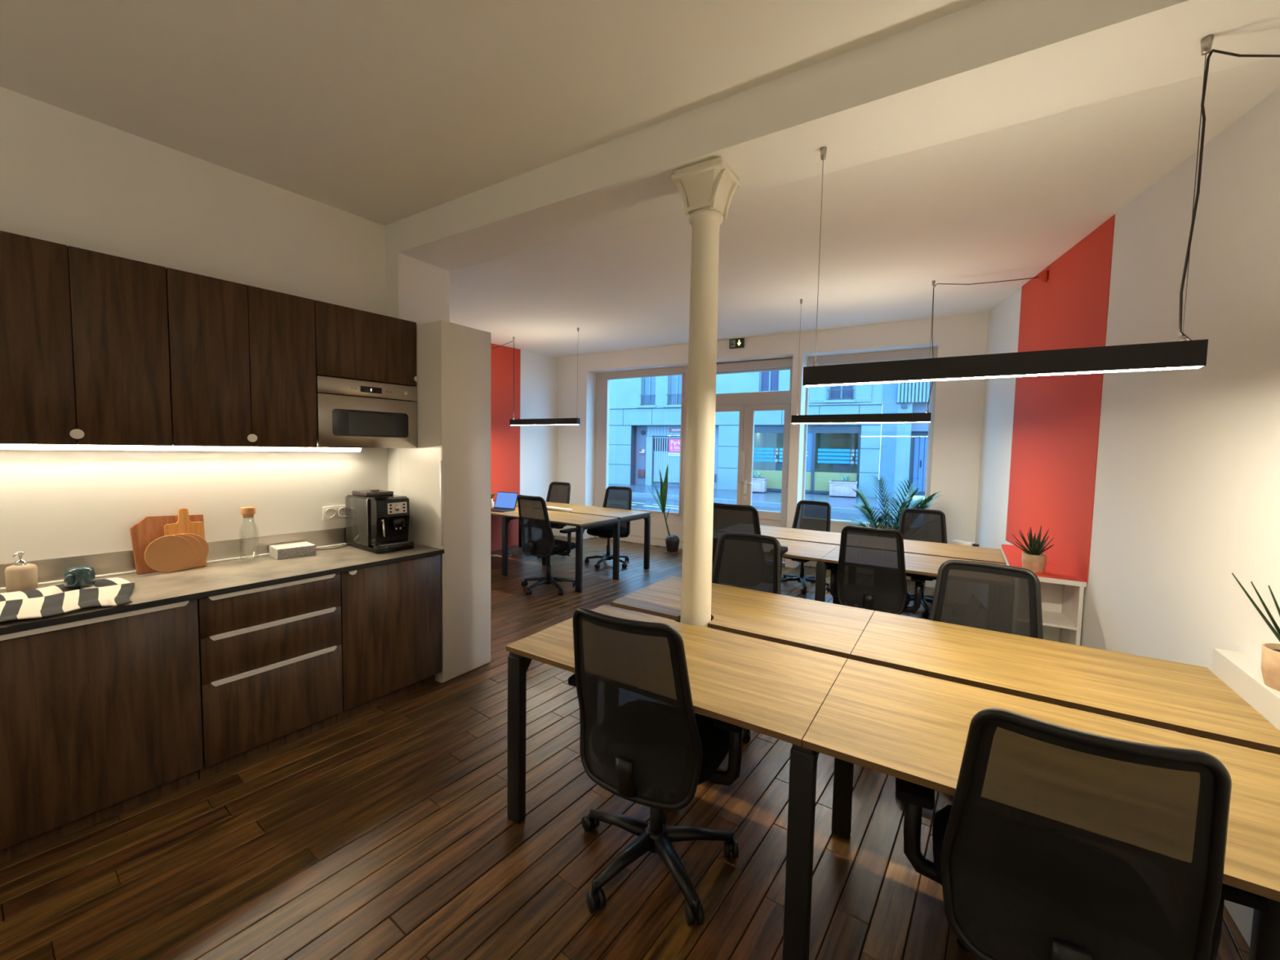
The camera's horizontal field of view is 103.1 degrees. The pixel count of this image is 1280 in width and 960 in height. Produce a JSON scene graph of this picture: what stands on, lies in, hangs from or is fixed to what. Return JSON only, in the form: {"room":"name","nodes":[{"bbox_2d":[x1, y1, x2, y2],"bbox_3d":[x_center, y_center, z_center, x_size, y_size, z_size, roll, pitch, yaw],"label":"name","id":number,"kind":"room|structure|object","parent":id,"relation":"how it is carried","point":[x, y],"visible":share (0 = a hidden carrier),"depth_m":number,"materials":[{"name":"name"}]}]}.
{"room":"open-plan office","nodes":[
{"label":"open-plan office","id":0,"kind":"room"},
{"bbox_2d":[0,86,387,564],"bbox_3d":[-3.268,-0.195,1.757,0.200,3.200,4.702,4,4,37],"label":"wall","id":1,"kind":"structure","parent":0,"point":[68,178],"depth_m":2.63,"materials":[{"name":"white paint"}]},
{"bbox_2d":[0,230,172,445],"bbox_3d":[-2.531,-0.574,2.245,0.356,0.829,0.608,4,4,37],"label":"upper cabinet","id":2,"kind":"object","parent":1,"relation":"attached to","point":[84,349],"visible":1,"depth_m":2.16,"materials":[{"name":"brown wood"}]},
{"bbox_2d":[0,443,362,451],"bbox_3d":[-2.517,-0.160,2.510,0.030,0.028,2.200,4,4,37],"label":"light","id":3,"kind":"object","parent":2,"relation":"attached to","point":[2,446],"visible":0.95,"depth_m":2.60,"materials":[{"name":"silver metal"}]},
{"bbox_2d":[0,542,346,591],"bbox_3d":[-2.531,0.463,2.600,0.020,0.011,2.480,4,4,37],"label":"trim","id":4,"kind":"structure","parent":1,"relation":"attached to","point":[339,544],"depth_m":2.79,"materials":[{"name":"white paint"}]},
{"bbox_2d":[0,527,346,587],"bbox_3d":[-2.542,0.408,2.606,0.013,0.108,2.480,4,4,37],"label":"backsplash strip","id":5,"kind":"object","parent":1,"relation":"attached to","point":[48,570],"visible":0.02,"depth_m":2.81,"materials":[{"name":"silver metal"}]},
{"bbox_2d":[165,267,317,447],"bbox_3d":[-2.161,-0.597,2.739,0.356,0.829,0.619,4,4,37],"label":"upper cabinet","id":6,"kind":"object","parent":1,"relation":"attached to","point":[242,357],"visible":0.98,"depth_m":2.60,"materials":[{"name":"brown wood"}]},
{"bbox_2d":[322,505,346,520],"bbox_3d":[-1.989,0.214,3.330,0.014,0.088,0.165,4,4,37],"label":"wall socket","id":7,"kind":"object","parent":1,"relation":"attached to","point":[329,513],"visible":0.82,"depth_m":3.31,"materials":[{"name":"white plastic"}]},
{"bbox_2d":[324,507,335,518],"bbox_3d":[-2.011,0.215,3.296,0.008,0.066,0.066,4,4,37],"label":"outlet","id":8,"kind":"object","parent":7,"relation":"attached to","point":[330,513],"depth_m":3.29,"materials":[{"name":"white plastic"}]},
{"bbox_2d":[337,506,346,516],"bbox_3d":[-1.963,0.212,3.360,0.008,0.066,0.066,4,4,37],"label":"outlet","id":9,"kind":"object","parent":7,"relation":"attached to","point":[342,507],"depth_m":3.34,"materials":[{"name":"white plastic"}]},
{"bbox_2d":[314,300,417,386],"bbox_3d":[-1.791,-0.828,3.216,0.356,0.414,0.597,4,4,37],"label":"upper cabinet","id":10,"kind":"object","parent":1,"relation":"attached to","point":[351,344],"visible":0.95,"depth_m":3.08,"materials":[{"name":"brown wood"}]},
{"bbox_2d":[315,375,417,448],"bbox_3d":[-1.799,-0.412,3.242,0.354,0.406,0.596,4,4,37],"label":"microwave oven","id":11,"kind":"object","parent":10,"relation":"attached to","point":[351,413],"visible":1,"depth_m":3.11,"materials":[{"name":"silver metal"}]},
{"bbox_2d":[385,253,449,495],"bbox_3d":[-2.530,-0.338,4.288,2.327,3.200,0.407,3,4,32],"label":"wall partition","id":12,"kind":"structure","parent":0,"point":[418,291],"depth_m":3.55,"materials":[{"name":"white paint"}]},
{"bbox_2d":[0,0,985,225],"bbox_3d":[-0.920,-1.596,0.079,6.196,0.150,4.887,3,4,32],"label":"ceiling","id":13,"kind":"structure","parent":0,"point":[382,112],"depth_m":2.04,"materials":[{"name":"white paint"}]},
{"bbox_2d":[490,343,558,551],"bbox_3d":[-2.486,-0.558,7.066,0.204,3.300,4.804,3,4,25],"label":"wall","id":14,"kind":"structure","parent":0,"point":[524,458],"depth_m":8.07,"materials":[{"name":"white paint"}]},
{"bbox_2d":[490,337,515,409],"bbox_3d":[-1.870,-1.449,7.000,0.461,0.962,0.064,3,4,32],"label":"power cord","id":15,"kind":"object","parent":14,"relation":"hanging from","point":[513,337],"depth_m":6.90,"materials":[{"name":"black"}]},
{"bbox_2d":[0,535,1249,959],"bbox_3d":[-0.709,1.431,3.131,6.635,0.120,11.160,2,4,22],"label":"floor","id":16,"kind":"structure","parent":0,"point":[384,831],"depth_m":1.95,"materials":[{"name":"brown wood"}]},
{"bbox_2d":[0,599,203,863],"bbox_3d":[-2.357,0.962,2.176,0.532,0.874,0.605,3,4,34],"label":"base cabinet","id":17,"kind":"object","parent":16,"relation":"on","point":[100,717],"visible":0.88,"depth_m":2.01,"materials":[{"name":"brown wood"}]},
{"bbox_2d":[0,543,444,635],"bbox_3d":[-2.279,0.495,2.450,0.824,0.026,2.497,3,4,32],"label":"countertop","id":18,"kind":"structure","parent":17,"relation":"on","point":[151,589],"depth_m":2.52,"materials":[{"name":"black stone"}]},
{"bbox_2d":[4,551,38,592],"bbox_3d":[-2.721,0.401,2.233,0.092,0.173,0.092,4,4,37],"label":"soap dispenser","id":19,"kind":"object","parent":18,"relation":"on","point":[22,575],"visible":0.93,"depth_m":2.21,"materials":[{"name":"beige ceramic"}]},
{"bbox_2d":[0,577,134,622],"bbox_3d":[-2.466,0.491,2.025,0.584,0.027,0.665,4,4,37],"label":"tea towel","id":20,"kind":"object","parent":18,"relation":"on","point":[50,601],"visible":0.97,"depth_m":2.09,"materials":[{"name":"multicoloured fabric"}]},
{"bbox_2d":[63,565,95,587],"bbox_3d":[-2.498,0.429,2.265,0.118,0.080,0.095,4,5,40],"label":"mug","id":21,"kind":"object","parent":20,"relation":"on","point":[79,575],"visible":1,"depth_m":2.24,"materials":[{"name":"teal ceramic"}]},
{"bbox_2d":[129,514,206,573],"bbox_3d":[-2.449,0.324,2.642,0.054,0.285,0.285,4,4,37],"label":"chopping board","id":22,"kind":"object","parent":18,"relation":"on","point":[150,528],"visible":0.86,"depth_m":2.57,"materials":[{"name":"brown wood"}]},
{"bbox_2d":[144,535,194,572],"bbox_3d":[-2.400,0.377,2.592,0.032,0.187,0.188,4,4,37],"label":"trivet","id":23,"kind":"object","parent":18,"relation":"on","point":[167,553],"visible":1,"depth_m":2.59,"materials":[{"name":"brown wood"}]},
{"bbox_2d":[164,507,206,567],"bbox_3d":[-2.394,0.307,2.672,0.052,0.317,0.156,4,4,37],"label":"chopping board","id":24,"kind":"object","parent":18,"relation":"on","point":[184,525],"visible":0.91,"depth_m":2.67,"materials":[{"name":"brown wood"}]},
{"bbox_2d":[173,533,202,570],"bbox_3d":[-2.387,0.375,2.629,0.032,0.187,0.188,4,4,37],"label":"trivet","id":25,"kind":"object","parent":18,"relation":"on","point":[197,548],"visible":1,"depth_m":2.67,"materials":[{"name":"brown wood"}]},
{"bbox_2d":[182,533,208,568],"bbox_3d":[-2.379,0.373,2.660,0.032,0.187,0.188,4,4,37],"label":"trivet","id":26,"kind":"object","parent":18,"relation":"on","point":[203,543],"visible":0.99,"depth_m":2.71,"materials":[{"name":"brown wood"}]},
{"bbox_2d":[240,506,255,518],"bbox_3d":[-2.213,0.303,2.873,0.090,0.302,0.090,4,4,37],"label":"stopper","id":27,"kind":"object","parent":18,"relation":"on","point":[247,512],"visible":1,"depth_m":2.84,"materials":[{"name":"brown wood"}]},
{"bbox_2d":[268,541,315,559],"bbox_3d":[-2.076,0.420,3.036,0.167,0.060,0.196,4,5,41],"label":"stack","id":28,"kind":"object","parent":18,"relation":"on","point":[284,551],"visible":1,"depth_m":2.99,"materials":[{"name":"white paper"}]},
{"bbox_2d":[315,544,348,550],"bbox_3d":[-1.985,0.431,3.265,0.115,0.006,0.204,3,4,32],"label":"power cord","id":29,"kind":"object","parent":18,"relation":"on","point":[342,544],"visible":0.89,"depth_m":3.23,"materials":[{"name":"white plastic"}]},
{"bbox_2d":[345,489,413,554],"bbox_3d":[-1.699,0.255,3.315,0.430,0.369,0.240,4,4,37],"label":"coffee machine","id":30,"kind":"object","parent":18,"relation":"on","point":[377,521],"visible":0.99,"depth_m":3.21,"materials":[{"name":"black plastic"}]},
{"bbox_2d":[346,541,413,554],"bbox_3d":[-1.702,0.416,3.325,0.430,0.045,0.240,4,4,37],"label":"drip tray","id":31,"kind":"object","parent":30,"relation":"on","point":[382,547],"depth_m":3.19,"materials":[{"name":"black plastic"}]},
{"bbox_2d":[377,541,408,546],"bbox_3d":[-1.552,0.402,3.211,0.035,0.002,0.195,4,4,37],"label":"grille","id":32,"kind":"object","parent":30,"relation":"attached to","point":[380,543],"depth_m":3.20,"materials":[{"name":"silver metal"}]},
{"bbox_2d":[197,573,342,780],"bbox_3d":[-2.019,0.937,2.683,0.532,0.874,0.605,3,4,34],"label":"base cabinet","id":33,"kind":"object","parent":16,"relation":"on","point":[270,657],"visible":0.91,"depth_m":2.50,"materials":[{"name":"brown wood"}]},
{"bbox_2d":[337,554,441,722],"bbox_3d":[-1.680,0.912,3.195,0.528,0.872,0.616,3,4,34],"label":"base cabinet","id":34,"kind":"object","parent":16,"relation":"on","point":[391,612],"visible":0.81,"depth_m":3.02,"materials":[{"name":"brown wood"}]},
{"bbox_2d":[400,320,490,683],"bbox_3d":[-1.361,0.149,3.558,0.467,2.362,0.418,3,4,32],"label":"wall","id":35,"kind":"structure","parent":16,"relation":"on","point":[446,480],"depth_m":3.39,"materials":[{"name":"white paint"}]},
{"bbox_2d":[517,494,577,595],"bbox_3d":[-1.023,0.682,5.590,0.700,1.062,0.613,3,4,34],"label":"office chair","id":36,"kind":"object","parent":16,"relation":"on","point":[538,540],"visible":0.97,"depth_m":5.40,"materials":[{"name":"black plastic"}]},
{"bbox_2d":[537,481,570,557],"bbox_3d":[-1.358,0.566,7.530,0.700,1.042,0.639,3,4,31],"label":"office chair","id":37,"kind":"object","parent":16,"relation":"on","point":[558,491],"visible":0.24,"depth_m":7.74,"materials":[{"name":"black fabric"}]},
{"bbox_2d":[490,500,651,592],"bbox_3d":[-1.262,0.763,6.738,2.417,0.750,1.430,3,4,33],"label":"desk","id":38,"kind":"object","parent":16,"relation":"on","point":[584,517],"visible":0.6,"depth_m":6.14,"materials":[{"name":"brown wood"}]},
{"bbox_2d":[490,492,494,507],"bbox_3d":[-1.980,0.268,6.776,0.110,0.206,0.096,3,4,32],"label":"bud vase","id":39,"kind":"object","parent":38,"relation":"on","point":[492,495],"visible":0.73,"depth_m":6.76,"materials":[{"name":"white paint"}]},
{"bbox_2d":[490,491,518,512],"bbox_3d":[-1.794,0.278,6.526,0.340,0.223,0.313,3,4,24],"label":"laptop","id":40,"kind":"object","parent":38,"relation":"on","point":[504,501],"visible":0.96,"depth_m":6.61,"materials":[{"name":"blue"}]},
{"bbox_2d":[546,506,572,511],"bbox_3d":[-1.062,0.379,6.629,0.440,0.036,0.080,4,5,40],"label":"cable tray","id":41,"kind":"object","parent":38,"relation":"on","point":[552,508],"visible":0.94,"depth_m":6.58,"materials":[{"name":"white paint"}]},
{"bbox_2d":[584,485,631,568],"bbox_3d":[-0.421,0.623,6.883,0.700,1.042,0.660,3,4,26],"label":"office chair","id":42,"kind":"object","parent":16,"relation":"on","point":[615,497],"visible":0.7,"depth_m":6.99,"materials":[{"name":"black fabric"}]},
{"bbox_2d":[568,607,742,926],"bbox_3d":[0.063,0.939,1.907,0.700,1.042,0.645,3,4,28],"label":"office chair","id":43,"kind":"object","parent":16,"relation":"on","point":[642,740],"visible":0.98,"depth_m":1.70,"materials":[{"name":"black fabric"}]},
{"bbox_2d":[646,466,679,553],"bbox_3d":[0.351,0.427,7.846,0.598,1.345,0.230,3,4,32],"label":"plant","id":44,"kind":"object","parent":16,"relation":"on","point":[672,541],"visible":1,"depth_m":7.78,"materials":[{"name":"green plant"}]},
{"bbox_2d":[671,155,742,716],"bbox_3d":[0.287,-0.003,2.463,0.256,2.862,0.236,3,4,32],"label":"column","id":45,"kind":"structure","parent":16,"relation":"on","point":[707,188],"depth_m":2.38,"materials":[{"name":"beige paint"}]},
{"bbox_2d":[711,532,785,743],"bbox_3d":[0.556,0.878,3.040,0.700,1.042,0.616,3,4,30],"label":"office chair","id":46,"kind":"object","parent":16,"relation":"on","point":[748,561],"visible":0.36,"depth_m":3.24,"materials":[{"name":"black fabric"}]},
{"bbox_2d":[711,502,787,572],"bbox_3d":[0.853,0.753,4.234,0.700,1.157,0.635,3,4,32],"label":"office chair","id":47,"kind":"object","parent":16,"relation":"on","point":[726,517],"visible":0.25,"depth_m":3.96,"materials":[{"name":"black fabric"}]},
{"bbox_2d":[781,500,831,594],"bbox_3d":[1.907,0.755,5.906,0.700,0.987,0.622,4,5,40],"label":"office chair","id":48,"kind":"object","parent":16,"relation":"on","point":[812,515],"visible":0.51,"depth_m":6.05,"materials":[{"name":"black plastic"}]},
{"bbox_2d":[826,525,927,670],"bbox_3d":[1.804,0.847,3.921,0.700,1.042,0.653,3,4,32],"label":"office chair","id":49,"kind":"object","parent":16,"relation":"on","point":[870,568],"visible":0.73,"depth_m":3.70,"materials":[{"name":"black fabric"}]},
{"bbox_2d":[760,524,1007,653],"bbox_3d":[1.776,0.954,4.555,2.417,0.750,1.430,3,4,32],"label":"desk","id":50,"kind":"object","parent":16,"relation":"on","point":[926,558],"visible":0.23,"depth_m":4.27,"materials":[{"name":"brown wood"}]},
{"bbox_2d":[951,539,978,546],"bbox_3d":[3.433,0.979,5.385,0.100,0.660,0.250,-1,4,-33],"label":"box","id":51,"kind":"object","parent":50,"relation":"on","point":[953,541],"visible":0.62,"depth_m":5.35,"materials":[{"name":"white paint"}]},
{"bbox_2d":[841,475,942,530],"bbox_3d":[2.861,0.607,5.852,1.102,1.325,0.783,3,4,32],"label":"areca palm","id":52,"kind":"object","parent":16,"relation":"on","point":[864,508],"visible":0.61,"depth_m":5.83,"materials":[{"name":"green plant"}]},
{"bbox_2d":[505,576,1279,959],"bbox_3d":[0.840,1.089,2.082,2.417,0.750,1.430,3,4,32],"label":"desk","id":53,"kind":"object","parent":16,"relation":"on","point":[851,708],"visible":0.8,"depth_m":1.76,"materials":[{"name":"brown wood"}]},
{"bbox_2d":[898,508,946,617],"bbox_3d":[2.878,0.818,5.169,0.700,0.987,0.657,3,4,25],"label":"office chair","id":54,"kind":"object","parent":16,"relation":"on","point":[922,525],"visible":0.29,"depth_m":5.38,"materials":[{"name":"black fabric"}]},
{"bbox_2d":[895,560,1071,789],"bbox_3d":[1.526,0.943,2.290,0.700,1.042,0.655,4,4,36],"label":"office chair","id":55,"kind":"object","parent":16,"relation":"on","point":[1003,598],"visible":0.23,"depth_m":2.49,"materials":[{"name":"black fabric"}]},
{"bbox_2d":[1001,544,1086,645],"bbox_3d":[2.957,0.997,3.817,0.355,0.800,1.320,3,4,32],"label":"shelf unit","id":56,"kind":"object","parent":16,"relation":"on","point":[1052,580],"visible":0.32,"depth_m":3.40,"materials":[{"name":"white wood"}]},
{"bbox_2d":[1012,525,1053,573],"bbox_3d":[2.661,0.460,3.436,0.259,0.307,0.213,-2,5,-39],"label":"potted succulent","id":57,"kind":"object","parent":56,"relation":"on","point":[1033,559],"visible":0.98,"depth_m":3.39,"materials":[{"name":"green plant"}]},
{"bbox_2d":[1021,551,1047,573],"bbox_3d":[2.655,0.555,3.424,0.135,0.118,0.135,3,4,32],"label":"pot","id":58,"kind":"object","parent":57,"relation":"attached to","point":[1036,562],"depth_m":3.38,"materials":[{"name":"beige ceramic"}]},
{"bbox_2d":[896,708,1269,959],"bbox_3d":[1.034,1.001,1.293,0.700,1.030,0.625,3,4,28],"label":"office chair","id":59,"kind":"object","parent":16,"relation":"on","point":[1054,842],"visible":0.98,"depth_m":1.07,"materials":[{"name":"black plastic"}]},
{"bbox_2d":[1205,648,1279,947],"bbox_3d":[1.495,1.177,0.078,0.826,0.845,4.026,3,4,32],"label":"wall ledge","id":60,"kind":"object","parent":16,"relation":"on","point":[1239,671],"visible":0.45,"depth_m":1.73,"materials":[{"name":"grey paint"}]},
{"bbox_2d":[1231,573,1279,691],"bbox_3d":[2.074,0.465,1.634,0.148,0.406,0.214,-1,4,-27],"label":"snake plant","id":61,"kind":"object","parent":60,"relation":"on","point":[1270,653],"visible":1,"depth_m":1.64,"materials":[{"name":"green plant"}]},
{"bbox_2d":[556,312,988,587],"bbox_3d":[1.287,-0.488,7.486,6.700,3.350,0.334,3,4,32],"label":"wall","id":62,"kind":"structure","parent":0,"point":[958,403],"depth_m":6.50,"materials":[{"name":"white paint"}]},
{"bbox_2d":[555,531,584,538],"bbox_3d":[-1.229,0.969,8.939,0.640,0.070,0.014,3,4,32],"label":"baseboard","id":63,"kind":"structure","parent":62,"relation":"attached to","point":[557,533],"depth_m":9.00,"materials":[{"name":"white paint"}]},
{"bbox_2d":[593,365,688,549],"bbox_3d":[0.105,-0.374,8.369,2.087,2.870,0.110,3,4,32],"label":"window","id":64,"kind":"structure","parent":62,"relation":"in","point":[659,532],"depth_m":8.43,"materials":[{"name":"beige"}]},
{"bbox_2d":[728,337,744,348],"bbox_3d":[1.359,-1.918,7.140,0.210,0.124,0.049,3,4,32],"label":"exit sign","id":65,"kind":"object","parent":62,"relation":"attached to","point":[735,343],"visible":1,"depth_m":7.12,"materials":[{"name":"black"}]},
{"bbox_2d":[715,357,792,562],"bbox_3d":[1.557,-0.289,7.424,1.382,2.870,0.148,3,4,32],"label":"door","id":66,"kind":"structure","parent":62,"relation":"in","point":[747,403],"depth_m":7.34,"materials":[{"name":"beige"}]},
{"bbox_2d":[799,346,937,582],"bbox_3d":[2.918,-0.208,6.604,1.543,2.860,0.110,3,4,32],"label":"window","id":67,"kind":"structure","parent":62,"relation":"in","point":[837,526],"depth_m":6.45,"materials":[{"name":"beige"}]},
{"bbox_2d":[384,0,1279,271],"bbox_3d":[0.288,-1.605,2.449,4.970,0.338,0.407,3,4,32],"label":"beam","id":68,"kind":"structure","parent":0,"point":[986,64],"depth_m":1.95,"materials":[{"name":"white paint"}]},
{"bbox_2d":[802,34,1279,386],"bbox_3d":[1.416,-0.872,1.791,1.600,1.000,0.121,3,4,29],"label":"pendant lamp","id":69,"kind":"object","parent":68,"relation":"hanging from","point":[1183,353],"visible":1,"depth_m":1.76,"materials":[{"name":"black metal"}]},
{"bbox_2d":[804,366,1201,386],"bbox_3d":[1.242,-0.386,1.914,1.212,0.008,0.027,3,4,32],"label":"diffuser","id":70,"kind":"object","parent":69,"relation":"attached to","point":[1181,367],"depth_m":1.84,"materials":[{"name":"grey plastic"}]},
{"bbox_2d":[449,57,1279,357],"bbox_3d":[0.419,-1.866,5.299,7.700,0.377,4.572,3,4,32],"label":"ceiling","id":71,"kind":"structure","parent":0,"point":[1005,203],"depth_m":3.41,"materials":[{"name":"white paint"}]},
{"bbox_2d":[509,413,580,425],"bbox_3d":[-1.243,-0.792,6.637,1.225,0.151,0.064,3,4,32],"label":"pendant lamp","id":72,"kind":"object","parent":71,"relation":"hanging from","point":[557,421],"depth_m":6.60,"materials":[{"name":"black metal"}]},
{"bbox_2d":[533,424,558,425],"bbox_3d":[-1.267,-0.725,6.656,1.169,0.008,0.027,3,4,32],"label":"diffuser","id":73,"kind":"object","parent":72,"relation":"attached to","point":[534,424],"depth_m":6.61,"materials":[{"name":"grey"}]},
{"bbox_2d":[791,381,933,423],"bbox_3d":[2.028,-0.703,4.728,1.200,0.349,0.075,3,4,32],"label":"pendant lamp","id":74,"kind":"object","parent":71,"relation":"hanging from","point":[873,418],"depth_m":4.67,"materials":[{"name":"black metal"}]},
{"bbox_2d":[806,422,924,423],"bbox_3d":[2.020,-0.535,4.734,1.188,0.008,0.027,3,4,32],"label":"diffuser","id":75,"kind":"object","parent":74,"relation":"attached to","point":[806,422],"depth_m":4.75,"materials":[{"name":"grey plastic"}]},
{"bbox_2d":[451,53,1279,271],"bbox_3d":[0.411,-1.491,2.656,4.270,0.088,0.066,3,4,32],"label":"cove","id":76,"kind":"object","parent":71,"relation":"attached to","point":[1262,58],"visible":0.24,"depth_m":2.08,"materials":[{"name":"white paint"}]},
{"bbox_2d":[929,276,1039,358],"bbox_3d":[2.819,-1.357,4.197,0.722,0.650,0.075,3,4,32],"label":"power cord","id":77,"kind":"object","parent":71,"relation":"hanging from","point":[933,282],"depth_m":4.35,"materials":[{"name":"black"}]},
{"bbox_2d":[974,86,1279,732],"bbox_3d":[2.175,-0.115,1.287,0.204,3.300,9.833,2,4,22],"label":"wall","id":78,"kind":"structure","parent":0,"point":[1151,489],"depth_m":2.47,"materials":[{"name":"white paint"}]},
{"bbox_2d":[1038,270,1048,282],"bbox_3d":[3.174,-1.601,4.001,0.050,0.090,0.090,3,4,32],"label":"rose","id":79,"kind":"object","parent":78,"relation":"attached to","point":[1043,276],"visible":1,"depth_m":3.98,"materials":[{"name":"red paint"}]},
{"label":"outside","id":80,"kind":"structure","parent":0,"visible":0},
{"bbox_2d":[608,483,924,511],"bbox_3d":[7.784,0.437,21.855,70.000,0.120,14.800,3,4,32],"label":"pavement","id":81,"kind":"structure","parent":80,"point":[768,495],"depth_m":17.61,"materials":[{"name":"grey concrete"}]},
{"bbox_2d":[608,369,884,497],"bbox_3d":[0.894,-2.785,23.104,18.240,5.900,3.596,3,4,24],"label":"apartment building","id":82,"kind":"structure","parent":81,"relation":"on","point":[651,405],"depth_m":20.26,"materials":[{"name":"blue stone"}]},
{"bbox_2d":[638,469,644,477],"bbox_3d":[0.070,-0.277,22.317,0.310,0.360,0.050,3,4,24],"label":"hatch","id":83,"kind":"object","parent":82,"relation":"attached to","point":[641,472],"visible":1,"depth_m":22.29,"materials":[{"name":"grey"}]},
{"bbox_2d":[639,448,644,454],"bbox_3d":[0.091,-1.225,22.266,0.270,0.260,0.013,3,4,24],"label":"poster","id":84,"kind":"object","parent":82,"relation":"attached to","point":[642,451],"visible":1,"depth_m":22.26,"materials":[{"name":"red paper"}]},
{"bbox_2d":[668,439,680,452],"bbox_3d":[1.773,-1.439,21.359,1.220,0.560,0.026,3,4,24],"label":"banner","id":85,"kind":"object","parent":82,"relation":"attached to","point":[673,444],"visible":0.51,"depth_m":21.49,"materials":[{"name":"pink"}]},
{"bbox_2d":[669,427,680,431],"bbox_3d":[1.536,-2.107,21.398,0.660,0.180,0.023,3,4,24],"label":"sign","id":86,"kind":"object","parent":82,"relation":"attached to","point":[671,429],"visible":0.6,"depth_m":21.41,"materials":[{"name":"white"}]},
{"bbox_2d":[775,452,782,471],"bbox_3d":[5.750,-0.363,20.716,0.350,1.500,0.400,3,4,24],"label":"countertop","id":87,"kind":"structure","parent":82,"relation":"in","point":[779,465],"depth_m":20.55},
{"bbox_2d":[808,386,826,403],"bbox_3d":[6.542,-3.770,18.605,0.590,1.870,0.055,3,4,24],"label":"shutter","id":88,"kind":"object","parent":82,"relation":"hanging from","point":[816,394],"depth_m":18.62,"materials":[{"name":"white"}]},
{"bbox_2d":[832,463,853,473],"bbox_3d":[8.031,-0.094,20.142,0.700,1.120,0.400,3,4,24],"label":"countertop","id":89,"kind":"structure","parent":82,"relation":"in","point":[837,468],"depth_m":19.94,"materials":[{"name":"grey"}]},
{"bbox_2d":[855,383,871,402],"bbox_3d":[7.942,-3.705,17.978,0.520,1.870,0.055,3,4,24],"label":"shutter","id":90,"kind":"object","parent":82,"relation":"hanging from","point":[863,392],"depth_m":18.00,"materials":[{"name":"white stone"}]},
{"bbox_2d":[752,471,767,492],"bbox_3d":[4.398,0.011,19.313,0.800,0.836,0.540,3,4,24],"label":"planter","id":91,"kind":"object","parent":81,"relation":"on","point":[759,484],"visible":0.69,"depth_m":19.05,"materials":[{"name":"white concrete"}]},
{"bbox_2d":[829,474,857,497],"bbox_3d":[7.220,0.149,18.050,0.930,0.822,0.540,3,4,24],"label":"planter","id":92,"kind":"object","parent":81,"relation":"on","point":[838,488],"visible":1,"depth_m":17.85,"materials":[{"name":"white concrete"}]},
{"bbox_2d":[878,381,930,498],"bbox_3d":[13.078,-2.125,16.093,9.760,5.900,0.840,3,4,24],"label":"building","id":93,"kind":"structure","parent":81,"relation":"on","point":[904,446],"depth_m":17.71,"materials":[{"name":"blue paint"}]},
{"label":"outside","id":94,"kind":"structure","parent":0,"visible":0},
{"bbox_2d":[631,496,896,524],"bbox_3d":[2.505,1.003,13.498,70.000,0.180,5.000,3,4,32],"label":"road","id":95,"kind":"structure","parent":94,"point":[649,501],"depth_m":14.68,"materials":[{"name":"grey asphalt"}]},
{"bbox_2d":[643,503,679,509],"bbox_3d":[0.972,0.796,14.898,1.700,0.005,0.650,3,4,32],"label":"road marking","id":96,"kind":"object","parent":95,"relation":"on","point":[653,504],"visible":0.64,"depth_m":14.94,"materials":[{"name":"beige paint"}]},
{"bbox_2d":[631,492,897,517],"bbox_3d":[3.787,0.747,15.517,70.000,0.132,0.200,3,4,32],"label":"curb","id":97,"kind":"object","parent":95,"relation":"on","point":[833,509],"visible":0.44,"depth_m":15.49,"materials":[{"name":"grey concrete"}]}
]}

